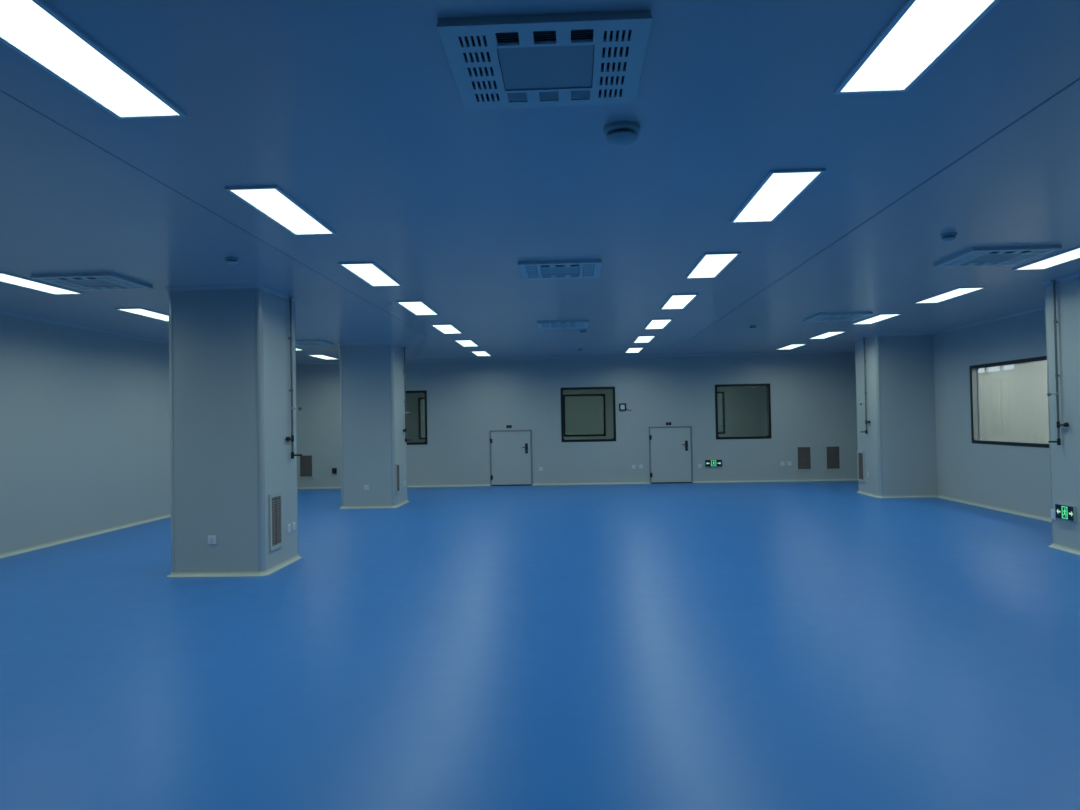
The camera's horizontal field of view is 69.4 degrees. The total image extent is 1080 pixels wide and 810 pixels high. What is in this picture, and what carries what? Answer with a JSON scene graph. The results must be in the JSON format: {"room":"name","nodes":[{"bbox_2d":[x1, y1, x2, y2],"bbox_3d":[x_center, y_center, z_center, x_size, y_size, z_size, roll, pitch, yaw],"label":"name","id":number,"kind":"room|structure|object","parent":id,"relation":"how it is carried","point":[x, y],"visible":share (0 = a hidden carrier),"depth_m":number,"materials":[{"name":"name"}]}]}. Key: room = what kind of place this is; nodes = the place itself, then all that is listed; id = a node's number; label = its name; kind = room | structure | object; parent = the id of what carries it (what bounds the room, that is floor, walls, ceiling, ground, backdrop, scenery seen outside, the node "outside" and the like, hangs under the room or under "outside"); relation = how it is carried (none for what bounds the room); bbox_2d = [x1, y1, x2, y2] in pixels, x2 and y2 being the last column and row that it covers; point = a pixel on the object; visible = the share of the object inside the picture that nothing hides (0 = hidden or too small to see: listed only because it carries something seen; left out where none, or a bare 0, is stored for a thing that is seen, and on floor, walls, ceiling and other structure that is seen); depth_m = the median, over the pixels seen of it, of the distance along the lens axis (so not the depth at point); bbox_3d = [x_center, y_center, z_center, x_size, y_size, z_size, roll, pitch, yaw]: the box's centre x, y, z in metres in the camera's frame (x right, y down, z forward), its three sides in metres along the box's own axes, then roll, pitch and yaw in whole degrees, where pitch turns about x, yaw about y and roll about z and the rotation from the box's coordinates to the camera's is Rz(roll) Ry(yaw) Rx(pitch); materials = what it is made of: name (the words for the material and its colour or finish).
{"room":"clean room","nodes":[
{"label":"clean room","id":0,"kind":"room"},
{"bbox_2d":[0,315,170,553],"bbox_3d":[-6.827,0.287,5.601,0.100,3.022,26.650,-1,-1,2],"label":"wall","id":1,"kind":"structure","parent":0,"point":[85,415],"depth_m":11.05,"materials":[{"name":"paint"}]},
{"bbox_2d":[0,310,168,344],"bbox_3d":[-6.785,-1.204,5.575,0.044,0.044,26.550,-1,-1,2],"label":"trim","id":2,"kind":"structure","parent":1,"relation":"attached to","point":[5,313],"depth_m":11.08,"materials":[{"name":"paint"}]},
{"bbox_2d":[0,514,170,558],"bbox_3d":[-6.729,1.773,5.521,0.044,0.044,26.550,-1,-1,2],"label":"baseboard","id":3,"kind":"structure","parent":1,"relation":"attached to","point":[53,543],"depth_m":11.00,"materials":[{"name":"grey plastic"}]},
{"bbox_2d":[0,481,1079,809],"bbox_3d":[0.093,1.724,5.247,13.900,0.120,26.750,-1,-1,2],"label":"floor","id":4,"kind":"structure","parent":0,"point":[795,645],"depth_m":5.07,"materials":[{"name":"blue plastic"}]},
{"bbox_2d":[164,285,301,576],"bbox_3d":[-3.371,0.278,8.675,1.088,3.022,1.158,-1,-1,2],"label":"column","id":5,"kind":"structure","parent":4,"relation":"on","point":[230,381],"depth_m":8.15,"materials":[{"name":"paint"}]},
{"bbox_2d":[208,536,216,543],"bbox_3d":[-3.412,1.405,8.115,0.090,0.090,0.012,-1,-1,2],"label":"wall socket","id":6,"kind":"object","parent":5,"relation":"attached to","point":[211,539],"visible":1,"depth_m":8.11,"materials":[{"name":"white plastic"}]},
{"bbox_2d":[269,491,282,550],"bbox_3d":[-2.853,1.251,8.432,0.016,0.600,0.350,-1,-1,2],"label":"return air grille","id":7,"kind":"object","parent":5,"relation":"attached to","point":[275,499],"visible":1,"depth_m":8.42,"materials":[{"name":"white metal"}]},
{"bbox_2d":[287,524,290,532],"bbox_3d":[-2.837,1.392,8.819,0.012,0.090,0.090,-1,-1,2],"label":"wall socket","id":8,"kind":"object","parent":5,"relation":"attached to","point":[288,525],"visible":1,"depth_m":8.81,"materials":[{"name":"white plastic"}]},
{"bbox_2d":[286,297,301,458],"bbox_3d":[-2.810,-0.314,8.866,0.152,1.852,0.202,-1,-1,2],"label":"pipe","id":9,"kind":"object","parent":5,"relation":"attached to","point":[292,408],"visible":1,"depth_m":8.92,"materials":[{"name":"grey metal"}]},
{"bbox_2d":[291,452,301,458],"bbox_3d":[-2.781,0.575,8.911,0.128,0.075,0.036,-1,-1,2],"label":"tap","id":10,"kind":"object","parent":9,"relation":"on","point":[292,453],"depth_m":8.90,"materials":[{"name":"black metal"}]},
{"bbox_2d":[292,522,295,530],"bbox_3d":[-2.830,1.395,8.979,0.012,0.090,0.090,-1,-1,2],"label":"wall socket","id":11,"kind":"object","parent":5,"relation":"attached to","point":[293,523],"visible":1,"depth_m":8.97,"materials":[{"name":"white plastic"}]},
{"bbox_2d":[338,342,409,508],"bbox_3d":[-3.151,0.386,14.850,1.088,3.022,1.218,-1,-1,2],"label":"column","id":12,"kind":"structure","parent":4,"relation":"on","point":[372,388],"depth_m":14.29,"materials":[{"name":"paint"}]},
{"bbox_2d":[395,462,399,493],"bbox_3d":[-2.639,1.356,14.477,0.016,0.570,0.300,-1,-1,2],"label":"return air grille","id":13,"kind":"object","parent":12,"relation":"attached to","point":[397,465],"visible":1,"depth_m":14.48,"materials":[{"name":"grey metal"}]},
{"bbox_2d":[403,347,411,441],"bbox_3d":[-2.588,-0.205,15.111,0.152,1.852,0.202,-1,-1,2],"label":"pipe","id":14,"kind":"object","parent":12,"relation":"attached to","point":[404,371],"visible":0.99,"depth_m":15.16,"materials":[{"name":"grey metal"}]},
{"bbox_2d":[852,333,937,497],"bbox_3d":[6.767,0.203,14.958,1.084,3.022,1.208,-1,-1,2],"label":"column","id":15,"kind":"structure","parent":4,"relation":"on","point":[898,445],"depth_m":14.41,"materials":[{"name":"paint"}]},
{"bbox_2d":[857,451,864,481],"bbox_3d":[6.293,1.200,15.290,0.016,0.600,0.340,-1,-1,2],"label":"return air grille","id":16,"kind":"object","parent":15,"relation":"attached to","point":[860,454],"visible":1,"depth_m":15.28,"materials":[{"name":"grey metal"}]},
{"bbox_2d":[860,337,869,433],"bbox_3d":[6.217,-0.373,14.897,0.144,1.852,0.211,0,-1,-33],"label":"pipe","id":17,"kind":"object","parent":15,"relation":"attached to","point":[865,393],"visible":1,"depth_m":14.93,"materials":[{"name":"grey metal"}]},
{"bbox_2d":[1040,272,1079,554],"bbox_3d":[6.407,0.092,8.408,1.274,3.022,1.208,-1,-1,2],"label":"column","id":18,"kind":"structure","parent":4,"relation":"on","point":[1065,457],"depth_m":8.65,"materials":[{"name":"paint"}]},
{"bbox_2d":[1051,509,1055,519],"bbox_3d":[5.849,1.247,8.886,0.013,0.116,0.084,-1,-1,2],"label":"switch plate","id":19,"kind":"object","parent":18,"relation":"attached to","point":[1052,510],"visible":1,"depth_m":8.88,"materials":[{"name":"white plastic"}]},
{"bbox_2d":[1047,280,1068,444],"bbox_3d":[5.777,-0.476,8.701,0.144,1.852,0.211,0,-1,-33],"label":"pipe","id":20,"kind":"object","parent":18,"relation":"attached to","point":[1057,375],"visible":1,"depth_m":8.73,"materials":[{"name":"grey metal"}]},
{"bbox_2d":[1048,438,1060,444],"bbox_3d":[5.759,0.413,8.729,0.128,0.075,0.036,-1,-1,2],"label":"tap","id":21,"kind":"object","parent":20,"relation":"on","point":[1058,441],"depth_m":8.72,"materials":[{"name":"black metal"}]},
{"bbox_2d":[1055,503,1076,521],"bbox_3d":[5.831,1.193,8.652,0.028,0.170,0.330,-1,-1,2],"label":"exit sign","id":22,"kind":"object","parent":18,"relation":"attached to","point":[1062,511],"visible":1,"depth_m":8.63,"materials":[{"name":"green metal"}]},
{"bbox_2d":[0,0,1079,362],"bbox_3d":[0.035,-1.407,5.303,13.900,0.100,26.750,-1,-1,2],"label":"ceiling","id":23,"kind":"structure","parent":0,"point":[354,109],"depth_m":4.63,"materials":[{"name":"paint"}]},
{"bbox_2d":[0,272,83,294],"bbox_3d":[-5.096,-1.210,7.804,0.324,0.014,1.198,-1,-1,2],"label":"recessed light","id":24,"kind":"object","parent":23,"relation":"in","point":[5,277],"visible":1,"depth_m":7.83,"materials":[{"name":"grey plastic"}]},
{"bbox_2d":[30,272,152,290],"bbox_3d":[-4.399,-1.216,7.706,0.774,0.032,0.750,-1,-1,2],"label":"air conditioner","id":25,"kind":"object","parent":23,"relation":"attached to","point":[105,280],"depth_m":7.62,"materials":[{"name":"blue"}]},
{"bbox_2d":[66,280,120,286],"bbox_3d":[-4.399,-1.210,7.706,0.370,0.008,0.384,-1,-1,2],"label":"ceiling vent","id":26,"kind":"object","parent":25,"relation":"in","point":[84,283],"depth_m":7.73,"materials":[{"name":"grey metal"}]},
{"bbox_2d":[0,0,186,118],"bbox_3d":[-1.831,-1.357,3.040,0.324,0.014,1.198,-1,-1,2],"label":"recessed light","id":27,"kind":"object","parent":23,"relation":"in","point":[34,29],"visible":1,"depth_m":3.07,"materials":[{"name":"grey plastic"}]},
{"bbox_2d":[115,307,168,320],"bbox_3d":[-5.003,-1.170,10.117,0.324,0.014,1.198,-1,-1,2],"label":"recessed light","id":28,"kind":"object","parent":23,"relation":"in","point":[139,311],"visible":0.76,"depth_m":9.94,"materials":[{"name":"grey plastic"}]},
{"bbox_2d":[224,257,239,264],"bbox_3d":[-2.685,-1.253,6.796,0.126,0.053,0.126,-1,-1,2],"label":"smoke detector","id":29,"kind":"object","parent":23,"relation":"attached to","point":[229,260],"visible":1,"depth_m":6.76,"materials":[{"name":"grey plastic"}]},
{"bbox_2d":[0,90,463,356],"bbox_3d":[-2.233,-1.313,5.363,0.005,0.002,26.490,-1,-1,2],"label":"trim","id":30,"kind":"structure","parent":23,"relation":"attached to","point":[0,90],"depth_m":4.65,"materials":[{"name":"blue"}]},
{"bbox_2d":[225,185,335,234],"bbox_3d":[-1.738,-1.317,5.353,0.324,0.014,1.198,-1,-1,2],"label":"recessed light","id":31,"kind":"object","parent":23,"relation":"in","point":[273,202],"visible":1,"depth_m":5.24,"materials":[{"name":"grey plastic"}]},
{"bbox_2d":[296,340,333,345],"bbox_3d":[-4.167,-1.107,13.951,0.774,0.032,0.750,-1,-1,2],"label":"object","id":32,"kind":"structure","parent":23,"relation":"attached to","point":[298,342],"depth_m":13.92,"materials":[{"name":"white metal"}]},
{"bbox_2d":[296,343,317,344],"bbox_3d":[-4.167,-1.101,13.951,0.370,0.008,0.384,-1,-1,2],"label":"ceiling vent","id":33,"kind":"object","parent":32,"relation":"in","point":[296,343],"depth_m":13.98,"materials":[{"name":"grey metal"}]},
{"bbox_2d":[308,354,338,359],"bbox_3d":[-4.723,-1.050,17.055,0.324,0.014,1.198,-1,-1,2],"label":"recessed light","id":34,"kind":"object","parent":23,"relation":"in","point":[322,356],"visible":0.92,"depth_m":16.90,"materials":[{"name":"grey plastic"}]},
{"bbox_2d":[310,355,335,358],"bbox_3d":[-4.723,-1.051,17.055,0.280,0.009,1.154,-1,-1,2],"label":"diffuser","id":35,"kind":"object","parent":34,"relation":"attached to","point":[318,356],"depth_m":16.95,"materials":[{"name":"grey plastic"}]},
{"bbox_2d":[338,262,401,286],"bbox_3d":[-1.645,-1.276,7.666,0.324,0.014,1.198,-1,-1,2],"label":"recessed light","id":36,"kind":"object","parent":23,"relation":"in","point":[370,273],"visible":1,"depth_m":7.57,"materials":[{"name":"white plastic"}]},
{"bbox_2d":[396,300,438,314],"bbox_3d":[-1.551,-1.236,9.979,0.324,0.014,1.198,-1,-1,2],"label":"recessed light","id":37,"kind":"object","parent":23,"relation":"in","point":[420,307],"visible":1,"depth_m":9.89,"materials":[{"name":"white plastic"}]},
{"bbox_2d":[430,324,462,333],"bbox_3d":[-1.458,-1.196,12.291,0.324,0.014,1.198,-1,-1,2],"label":"recessed light","id":38,"kind":"object","parent":23,"relation":"in","point":[443,328],"visible":1,"depth_m":12.20,"materials":[{"name":"grey plastic"}]},
{"bbox_2d":[433,325,459,332],"bbox_3d":[-1.458,-1.198,12.291,0.280,0.009,1.154,-1,-1,2],"label":"diffuser","id":39,"kind":"object","parent":38,"relation":"attached to","point":[442,328],"depth_m":12.20,"materials":[{"name":"grey plastic"}]},
{"bbox_2d":[454,339,478,346],"bbox_3d":[-1.364,-1.156,14.604,0.324,0.014,1.198,-1,-1,2],"label":"recessed light","id":40,"kind":"object","parent":23,"relation":"in","point":[465,343],"visible":1,"depth_m":14.60,"materials":[{"name":"grey plastic"}]},
{"bbox_2d":[457,340,476,345],"bbox_3d":[-1.364,-1.158,14.604,0.280,0.009,1.154,-1,-1,2],"label":"diffuser","id":41,"kind":"object","parent":40,"relation":"attached to","point":[462,342],"depth_m":14.56,"materials":[{"name":"grey plastic"}]},
{"bbox_2d":[470,351,491,355],"bbox_3d":[-1.271,-1.116,16.917,0.324,0.014,1.198,-1,-1,2],"label":"recessed light","id":42,"kind":"object","parent":23,"relation":"in","point":[477,353],"visible":1,"depth_m":16.87,"materials":[{"name":"grey plastic"}]},
{"bbox_2d":[436,10,651,108],"bbox_3d":[0.028,-1.380,3.171,0.774,0.032,0.750,-1,-1,2],"label":"air conditioner","id":43,"kind":"object","parent":23,"relation":"attached to","point":[595,58],"depth_m":3.08,"materials":[{"name":"white plastic"}]},
{"bbox_2d":[497,45,593,89],"bbox_3d":[0.028,-1.374,3.171,0.370,0.008,0.384,-1,-1,2],"label":"ceiling vent","id":44,"kind":"object","parent":43,"relation":"in","point":[522,67],"depth_m":3.16,"materials":[{"name":"grey"}]},
{"bbox_2d":[518,259,601,278],"bbox_3d":[0.196,-1.304,7.522,0.774,0.032,0.750,-1,-1,2],"label":"air conditioner","id":45,"kind":"object","parent":23,"relation":"attached to","point":[591,268],"depth_m":7.42,"materials":[{"name":"blue"}]},
{"bbox_2d":[541,267,579,274],"bbox_3d":[0.196,-1.298,7.522,0.370,0.008,0.384,-1,-1,2],"label":"ceiling vent","id":46,"kind":"object","parent":45,"relation":"in","point":[544,270],"depth_m":7.53,"materials":[{"name":"grey metal"}]},
{"bbox_2d":[537,320,588,328],"bbox_3d":[0.353,-1.228,11.918,0.774,0.032,0.750,-1,-1,2],"label":"air conditioner","id":47,"kind":"object","parent":23,"relation":"attached to","point":[567,323],"depth_m":11.80,"materials":[{"name":"blue"}]},
{"bbox_2d":[551,324,574,326],"bbox_3d":[0.354,-1.222,11.918,0.370,0.008,0.384,-1,-1,2],"label":"ceiling vent","id":48,"kind":"object","parent":47,"relation":"in","point":[552,325],"depth_m":11.94,"materials":[{"name":"grey"}]},
{"bbox_2d":[603,121,639,145],"bbox_3d":[0.411,-1.351,3.910,0.186,0.078,0.186,-1,-1,2],"label":"smoke detector","id":49,"kind":"object","parent":23,"relation":"attached to","point":[620,133],"visible":1,"depth_m":3.85,"materials":[{"name":"grey plastic"}]},
{"bbox_2d":[624,347,643,352],"bbox_3d":[2.021,-1.180,16.785,0.324,0.014,1.198,-1,-1,2],"label":"recessed light","id":50,"kind":"object","parent":23,"relation":"in","point":[630,349],"visible":1,"depth_m":16.61,"materials":[{"name":"grey plastic"}]},
{"bbox_2d":[626,348,641,352],"bbox_3d":[2.021,-1.181,16.785,0.280,0.009,1.154,-1,-1,2],"label":"diffuser","id":51,"kind":"object","parent":50,"relation":"attached to","point":[630,350],"depth_m":16.82,"materials":[{"name":"grey plastic"}]},
{"bbox_2d":[633,335,655,342],"bbox_3d":[1.927,-1.220,14.472,0.324,0.014,1.198,-1,-1,2],"label":"recessed light","id":52,"kind":"object","parent":23,"relation":"in","point":[646,338],"visible":1,"depth_m":14.42,"materials":[{"name":"grey plastic"}]},
{"bbox_2d":[644,319,672,328],"bbox_3d":[1.834,-1.260,12.159,0.324,0.014,1.198,-1,-1,2],"label":"recessed light","id":53,"kind":"object","parent":23,"relation":"in","point":[653,323],"visible":1,"depth_m":12.06,"materials":[{"name":"white plastic"}]},
{"bbox_2d":[660,294,698,308],"bbox_3d":[1.741,-1.300,9.847,0.324,0.014,1.198,-1,-1,2],"label":"recessed light","id":54,"kind":"object","parent":23,"relation":"in","point":[674,301],"visible":1,"depth_m":9.77,"materials":[{"name":"white plastic"}]},
{"bbox_2d":[685,252,740,278],"bbox_3d":[1.647,-1.340,7.534,0.324,0.014,1.198,-1,-1,2],"label":"recessed light","id":55,"kind":"object","parent":23,"relation":"in","point":[709,265],"visible":1,"depth_m":7.43,"materials":[{"name":"white plastic"}]},
{"bbox_2d":[730,168,825,222],"bbox_3d":[1.554,-1.380,5.221,0.324,0.014,1.198,-1,-1,2],"label":"recessed light","id":56,"kind":"object","parent":23,"relation":"in","point":[778,189],"visible":1,"depth_m":5.10,"materials":[{"name":"grey plastic"}]},
{"bbox_2d":[776,344,805,349],"bbox_3d":[5.357,-1.244,16.651,0.324,0.014,1.198,-1,-1,2],"label":"recessed light","id":57,"kind":"object","parent":23,"relation":"in","point":[790,346],"visible":1,"depth_m":16.58,"materials":[{"name":"grey plastic"}]},
{"bbox_2d":[780,344,804,348],"bbox_3d":[5.357,-1.246,16.651,0.280,0.009,1.154,-1,-1,2],"label":"diffuser","id":58,"kind":"object","parent":57,"relation":"attached to","point":[790,346],"depth_m":16.56,"materials":[{"name":"grey plastic"}]},
{"bbox_2d":[808,331,846,338],"bbox_3d":[5.264,-1.284,14.339,0.324,0.014,1.198,-1,-1,2],"label":"recessed light","id":59,"kind":"object","parent":23,"relation":"in","point":[829,333],"visible":1,"depth_m":14.22,"materials":[{"name":"grey plastic"}]},
{"bbox_2d":[803,312,872,321],"bbox_3d":[4.413,-1.309,11.606,0.774,0.032,0.750,-1,-1,2],"label":"air conditioner","id":60,"kind":"object","parent":23,"relation":"attached to","point":[851,316],"depth_m":11.48,"materials":[{"name":"blue"}]},
{"bbox_2d":[821,316,851,319],"bbox_3d":[4.414,-1.303,11.606,0.370,0.008,0.384,-1,-1,2],"label":"ceiling vent","id":61,"kind":"object","parent":60,"relation":"in","point":[827,317],"depth_m":11.62,"materials":[{"name":"grey"}]},
{"bbox_2d":[667,78,1079,354],"bbox_3d":[2.442,-1.404,5.176,0.012,0.002,26.490,-1,-1,2],"label":"trim","id":62,"kind":"structure","parent":23,"relation":"attached to","point":[1078,79],"depth_m":4.85,"materials":[{"name":"blue"}]},
{"bbox_2d":[851,313,902,323],"bbox_3d":[5.171,-1.324,12.026,0.324,0.014,1.198,-1,-1,2],"label":"recessed light","id":63,"kind":"object","parent":23,"relation":"in","point":[879,317],"visible":1,"depth_m":11.93,"materials":[{"name":"grey plastic"}]},
{"bbox_2d":[834,0,1000,93],"bbox_3d":[1.460,-1.420,2.908,0.324,0.014,1.198,-1,-1,2],"label":"recessed light","id":64,"kind":"object","parent":23,"relation":"in","point":[920,33],"visible":1,"depth_m":3.05,"materials":[{"name":"grey plastic"}]},
{"bbox_2d":[940,233,957,240],"bbox_3d":[3.353,-1.373,6.395,0.126,0.053,0.126,-1,-1,2],"label":"smoke detector","id":65,"kind":"object","parent":23,"relation":"attached to","point":[947,236],"visible":1,"depth_m":6.36,"materials":[{"name":"grey plastic"}]},
{"bbox_2d":[913,286,986,302],"bbox_3d":[5.077,-1.364,9.713,0.324,0.014,1.198,-1,-1,2],"label":"recessed light","id":66,"kind":"object","parent":23,"relation":"in","point":[959,291],"visible":1,"depth_m":9.62,"materials":[{"name":"grey plastic"}]},
{"bbox_2d":[933,245,1061,266],"bbox_3d":[4.239,-1.384,7.280,0.774,0.032,0.750,-1,-1,2],"label":"air conditioner","id":67,"kind":"object","parent":23,"relation":"attached to","point":[1010,255],"depth_m":7.18,"materials":[{"name":"blue"}]},
{"bbox_2d":[967,254,1021,261],"bbox_3d":[4.239,-1.378,7.280,0.370,0.008,0.384,-1,-1,2],"label":"ceiling vent","id":68,"kind":"object","parent":67,"relation":"in","point":[984,257],"depth_m":7.28,"materials":[{"name":"grey"}]},
{"bbox_2d":[1012,246,1079,269],"bbox_3d":[4.984,-1.404,7.400,0.324,0.014,1.198,-1,-1,2],"label":"recessed light","id":69,"kind":"object","parent":23,"relation":"in","point":[1072,254],"visible":1,"depth_m":7.55,"materials":[{"name":"grey plastic"}]},
{"bbox_2d":[421,393,722,436],"bbox_3d":[1.039,0.571,29.427,13.700,3.022,0.100,-1,-1,2],"label":"wall","id":70,"kind":"structure","parent":0,"point":[584,415],"depth_m":29.35,"materials":[{"name":"grey paint"}]},
{"bbox_2d":[296,353,857,486],"bbox_3d":[0.602,0.384,18.587,13.700,3.022,0.100,-1,-1,2],"label":"wall","id":71,"kind":"structure","parent":0,"point":[813,396],"depth_m":18.49,"materials":[{"name":"paint"}]},
{"bbox_2d":[298,454,313,477],"bbox_3d":[-5.627,1.469,18.762,0.380,0.590,0.016,-1,-1,2],"label":"air vent","id":72,"kind":"object","parent":71,"relation":"in","point":[306,461],"visible":0.97,"depth_m":18.76,"materials":[{"name":"grey metal"}]},
{"bbox_2d":[298,484,489,488],"bbox_3d":[-3.699,1.954,18.661,5.040,0.044,0.044,-1,-1,2],"label":"baseboard","id":73,"kind":"structure","parent":71,"relation":"attached to","point":[463,484],"depth_m":18.63,"materials":[{"name":"grey plastic"}]},
{"bbox_2d":[406,390,427,444],"bbox_3d":[-3.347,0.311,18.748,1.296,1.296,0.112,-1,-1,2],"label":"window","id":74,"kind":"structure","parent":71,"relation":"in","point":[420,391],"depth_m":18.67,"materials":[{"name":"black"}]},
{"bbox_2d":[489,430,532,485],"bbox_3d":[-0.680,1.758,18.531,1.010,2.320,0.067,-1,-1,2],"label":"door","id":75,"kind":"structure","parent":71,"relation":"in","point":[510,452],"depth_m":18.56,"materials":[{"name":"grey metal"}]},
{"bbox_2d":[296,351,854,364],"bbox_3d":[0.571,-1.106,18.542,13.700,0.044,0.044,-1,-1,2],"label":"trim","id":76,"kind":"structure","parent":71,"relation":"attached to","point":[839,352],"depth_m":18.51,"materials":[{"name":"paint"}]},
{"bbox_2d":[560,387,615,441],"bbox_3d":[1.148,0.224,18.568,1.296,1.296,0.112,-1,-1,2],"label":"window","id":77,"kind":"structure","parent":71,"relation":"in","point":[569,388],"depth_m":18.52,"materials":[{"name":"black metal"}]},
{"bbox_2d":[533,482,649,484],"bbox_3d":[1.211,1.859,18.465,2.770,0.044,0.044,-1,-1,2],"label":"baseboard","id":78,"kind":"structure","parent":71,"relation":"attached to","point":[594,483],"depth_m":18.47,"materials":[{"name":"grey plastic"}]},
{"bbox_2d":[619,403,625,410],"bbox_3d":[1.957,0.047,18.471,0.170,0.170,0.035,-1,-1,2],"label":"controller","id":79,"kind":"object","parent":71,"relation":"attached to","point":[622,407],"visible":1,"depth_m":18.45,"materials":[{"name":"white plastic"}]},
{"bbox_2d":[649,426,692,483],"bbox_3d":[3.096,1.675,18.380,1.010,2.340,0.067,-1,-1,2],"label":"door","id":80,"kind":"structure","parent":71,"relation":"in","point":[670,454],"depth_m":18.41,"materials":[{"name":"grey metal"}]},
{"bbox_2d":[705,459,721,466],"bbox_3d":[4.085,1.371,18.365,0.400,0.170,0.028,-1,-1,2],"label":"exit sign","id":81,"kind":"object","parent":71,"relation":"attached to","point":[708,463],"visible":1,"depth_m":18.35,"materials":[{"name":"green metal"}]},
{"bbox_2d":[715,383,771,438],"bbox_3d":[4.785,0.154,18.422,1.296,1.296,0.112,-1,-1,2],"label":"window","id":82,"kind":"structure","parent":71,"relation":"in","point":[769,436],"depth_m":18.37,"materials":[{"name":"black metal"}]},
{"bbox_2d":[693,478,857,482],"bbox_3d":[5.537,1.776,18.291,3.870,0.044,0.044,-1,-1,2],"label":"baseboard","id":83,"kind":"structure","parent":71,"relation":"attached to","point":[856,479],"depth_m":18.30,"materials":[{"name":"grey plastic"}]},
{"bbox_2d":[795,445,812,470],"bbox_3d":[6.192,1.246,18.288,0.380,0.600,0.016,-1,-1,2],"label":"air vent","id":84,"kind":"object","parent":71,"relation":"in","point":[804,462],"visible":1,"depth_m":18.29,"materials":[{"name":"grey metal"}]},
{"bbox_2d":[824,445,841,470],"bbox_3d":[6.861,1.233,18.262,0.380,0.600,0.016,-1,-1,2],"label":"air vent","id":85,"kind":"object","parent":71,"relation":"in","point":[833,461],"visible":1,"depth_m":18.26,"materials":[{"name":"grey metal"}]},
{"bbox_2d":[406,386,767,442],"bbox_3d":[0.824,0.479,24.082,13.700,3.022,0.100,-1,-1,2],"label":"wall","id":86,"kind":"structure","parent":0,"point":[746,415],"depth_m":23.83,"materials":[{"name":"grey paint"}]},
{"bbox_2d":[418,397,424,438],"bbox_3d":[-3.125,0.406,24.242,1.296,1.296,0.112,-1,-1,2],"label":"window","id":87,"kind":"structure","parent":86,"relation":"in","point":[419,399],"depth_m":24.22,"materials":[{"name":"black"}]},
{"bbox_2d":[563,394,605,436],"bbox_3d":[1.370,0.319,24.062,1.296,1.296,0.112,-1,-1,2],"label":"window","id":88,"kind":"structure","parent":86,"relation":"in","point":[603,395],"depth_m":24.01,"materials":[{"name":"black"}]},
{"bbox_2d":[717,392,724,433],"bbox_3d":[5.007,0.249,23.917,1.296,1.296,0.112,-1,-1,2],"label":"window","id":89,"kind":"structure","parent":86,"relation":"in","point":[722,393],"depth_m":23.84,"materials":[{"name":"black metal"}]},
{"bbox_2d":[933,310,1050,517],"bbox_3d":[6.959,0.021,5.049,0.100,3.022,26.650,-1,-1,2],"label":"wall","id":90,"kind":"structure","parent":0,"point":[1016,478],"depth_m":12.72,"materials":[{"name":"paint"}]},
{"bbox_2d":[932,306,1044,334],"bbox_3d":[7.127,-1.352,11.687,0.044,0.044,5.440,-1,-1,2],"label":"trim","id":91,"kind":"structure","parent":90,"relation":"attached to","point":[1043,307],"depth_m":12.33,"materials":[{"name":"paint"}]},
{"bbox_2d":[937,495,1051,521],"bbox_3d":[7.182,1.625,11.633,0.044,0.044,5.320,-1,-1,2],"label":"baseboard","id":92,"kind":"structure","parent":90,"relation":"attached to","point":[939,496],"depth_m":12.26,"materials":[{"name":"grey plastic"}]},
{"bbox_2d":[969,356,1048,447],"bbox_3d":[7.236,-0.028,11.975,0.112,1.296,2.226,-1,-1,2],"label":"window","id":93,"kind":"structure","parent":90,"relation":"in","point":[974,389],"depth_m":13.02,"materials":[{"name":"black"}]},
{"bbox_2d":[978,360,1048,443],"bbox_3d":[9.633,0.153,15.123,0.030,3.022,17.000,-1,-1,2],"label":"wall","id":94,"kind":"structure","parent":0,"point":[1013,404],"depth_m":15.79,"materials":[{"name":"white paint"}]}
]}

